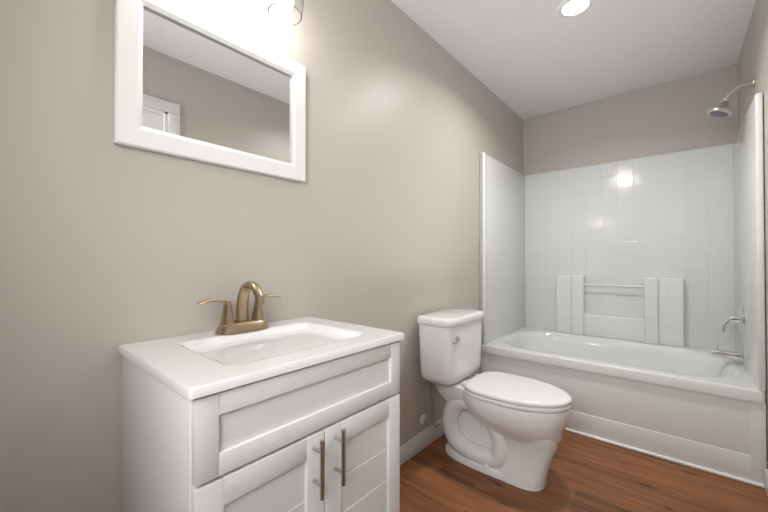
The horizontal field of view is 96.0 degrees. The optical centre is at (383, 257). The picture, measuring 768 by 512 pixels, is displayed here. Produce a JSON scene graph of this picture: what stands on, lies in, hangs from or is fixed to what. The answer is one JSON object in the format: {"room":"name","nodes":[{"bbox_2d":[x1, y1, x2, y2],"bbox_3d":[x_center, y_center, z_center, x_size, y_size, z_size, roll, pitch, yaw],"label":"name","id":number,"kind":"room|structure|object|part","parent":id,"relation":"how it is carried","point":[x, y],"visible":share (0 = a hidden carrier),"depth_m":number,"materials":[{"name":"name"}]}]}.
{"room":"bathroom","nodes":[
{"label":"bathroom","id":0,"kind":"room"},
{"bbox_2d":[0,0,522,511],"bbox_3d":[-0.025,-0.120,1.797,0.100,2.440,4.278,0,-1,40],"label":"wall","id":1,"kind":"structure","parent":0,"point":[108,246],"depth_m":1.08,"materials":[{"name":"beige paint"}]},
{"bbox_2d":[113,0,305,182],"bbox_3d":[-0.510,-0.524,1.136,0.023,0.455,0.603,0,-1,40],"label":"mirror","id":2,"kind":"object","parent":1,"relation":"attached to","point":[190,83],"visible":1,"depth_m":1.07,"materials":[{"name":"white paint"}]},
{"bbox_2d":[266,0,303,25],"bbox_3d":[-0.440,-0.960,1.095,0.188,0.265,0.399,0,-1,40],"label":"sconce","id":3,"kind":"object","parent":1,"relation":"attached to","point":[287,12],"visible":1,"depth_m":1.21,"materials":[{"name":"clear glass"}]},
{"bbox_2d":[400,418,443,465],"bbox_3d":[-0.294,1.046,1.382,0.012,0.100,3.111,0,-1,40],"label":"baseboard","id":4,"kind":"structure","parent":1,"relation":"attached to","point":[416,444],"depth_m":1.95,"materials":[{"name":"white paint"}]},
{"bbox_2d":[391,0,755,118],"bbox_3d":[0.564,-1.395,1.306,1.650,0.100,4.278,0,-1,40],"label":"ceiling","id":5,"kind":"structure","parent":0,"point":[524,59],"depth_m":2.15,"materials":[{"name":"white paint"}]},
{"bbox_2d":[558,0,592,17],"bbox_3d":[1.018,-1.334,1.840,0.166,0.008,0.166,0,-1,40],"label":"recessed light","id":6,"kind":"object","parent":5,"relation":"in","point":[569,8],"visible":1,"depth_m":1.85,"materials":[{"name":"white paint"}]},
{"bbox_2d":[400,430,767,511],"bbox_3d":[0.564,1.145,1.281,1.450,0.100,4.278,0,-1,40],"label":"floor","id":7,"kind":"structure","parent":0,"point":[587,474],"depth_m":1.65,"materials":[{"name":"brown wood"}]},
{"bbox_2d":[118,281,403,511],"bbox_3d":[-0.311,0.583,0.983,0.510,1.018,0.622,0,-1,40],"label":"bathroom vanity","id":8,"kind":"object","parent":7,"relation":"on","point":[256,412],"visible":1,"depth_m":0.81,"materials":[{"name":"white paint"}]},
{"bbox_2d":[118,317,403,399],"bbox_3d":[-0.321,0.283,0.995,0.484,0.098,0.622,0,-1,40],"label":"countertop","id":9,"kind":"structure","parent":8,"relation":"on","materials":[{"name":"white stone"}]},
{"bbox_2d":[197,281,280,334],"bbox_3d":[-0.421,0.155,1.081,0.147,0.160,0.270,0,-1,40],"label":"faucet","id":10,"kind":"object","parent":9,"relation":"on","point":[257,325],"depth_m":1.09,"materials":[{"name":"gold metal"}]},
{"bbox_2d":[417,308,571,491],"bbox_3d":[0.580,0.711,1.839,0.751,0.780,0.452,0,-1,40],"label":"toilet","id":11,"kind":"object","parent":7,"relation":"on","point":[507,428],"visible":1,"depth_m":1.78,"materials":[{"name":"white ceramic"}]},
{"bbox_3d":[0.397,0.509,1.997,0.226,0.373,0.452,0,-1,40],"label":"tank","id":12,"kind":"part","parent":11,"relation":"part of","materials":[{"name":"white ceramic"}]},
{"bbox_3d":[0.378,0.432,1.793,0.036,0.028,0.095,0,-1,40],"label":"lever","id":13,"kind":"part","parent":11,"relation":"part of","materials":[{"name":"silver metal"}]},
{"bbox_3d":[0.671,0.680,1.761,0.510,0.046,0.374,0,-1,40],"label":"seat","id":14,"kind":"part","parent":11,"relation":"part of","materials":[{"name":"white plastic"}]},
{"bbox_2d":[480,92,766,487],"bbox_3d":[1.574,0.161,2.474,1.444,1.892,0.962,0,-1,40],"label":"shower","id":15,"kind":"object","parent":7,"relation":"on","point":[622,303],"visible":0.96,"depth_m":2.52,"materials":[{"name":"white plastic"}]},
{"bbox_3d":[2.085,0.583,2.107,0.142,0.086,0.061,0,-1,40],"label":"spout","id":16,"kind":"part","parent":15,"relation":"part of","materials":[{"name":"silver metal"}]},
{"bbox_3d":[2.104,0.374,2.092,0.091,0.165,0.164,0,-1,40],"label":"valve trim","id":17,"kind":"part","parent":15,"relation":"part of","materials":[{"name":"silver metal"}]},
{"bbox_2d":[523,64,737,174],"bbox_3d":[1.920,-0.109,2.883,1.650,2.440,0.100,0,-1,40],"label":"wall","id":18,"kind":"structure","parent":0,"point":[668,117],"depth_m":2.75,"materials":[{"name":"beige paint"}]},
{"bbox_2d":[737,0,767,468],"bbox_3d":[1.153,-0.130,0.791,0.100,2.440,4.278,0,-1,40],"label":"wall","id":19,"kind":"structure","parent":0,"point":[753,60],"depth_m":1.71,"materials":[{"name":"beige paint"}]},
{"bbox_2d":[707,77,754,117],"bbox_3d":[1.924,-0.880,1.923,0.185,0.183,0.111,0,-1,40],"label":"shower head","id":20,"kind":"object","parent":19,"relation":"attached to","point":[722,109],"visible":1,"depth_m":1.92},
{"bbox_2d":[764,468,767,496],"bbox_3d":[1.302,1.043,1.043,0.012,0.100,1.553,0,-1,40],"label":"baseboard","id":21,"kind":"structure","parent":19,"relation":"attached to","point":[766,479],"depth_m":1.61,"materials":[{"name":"white paint"}]}
]}

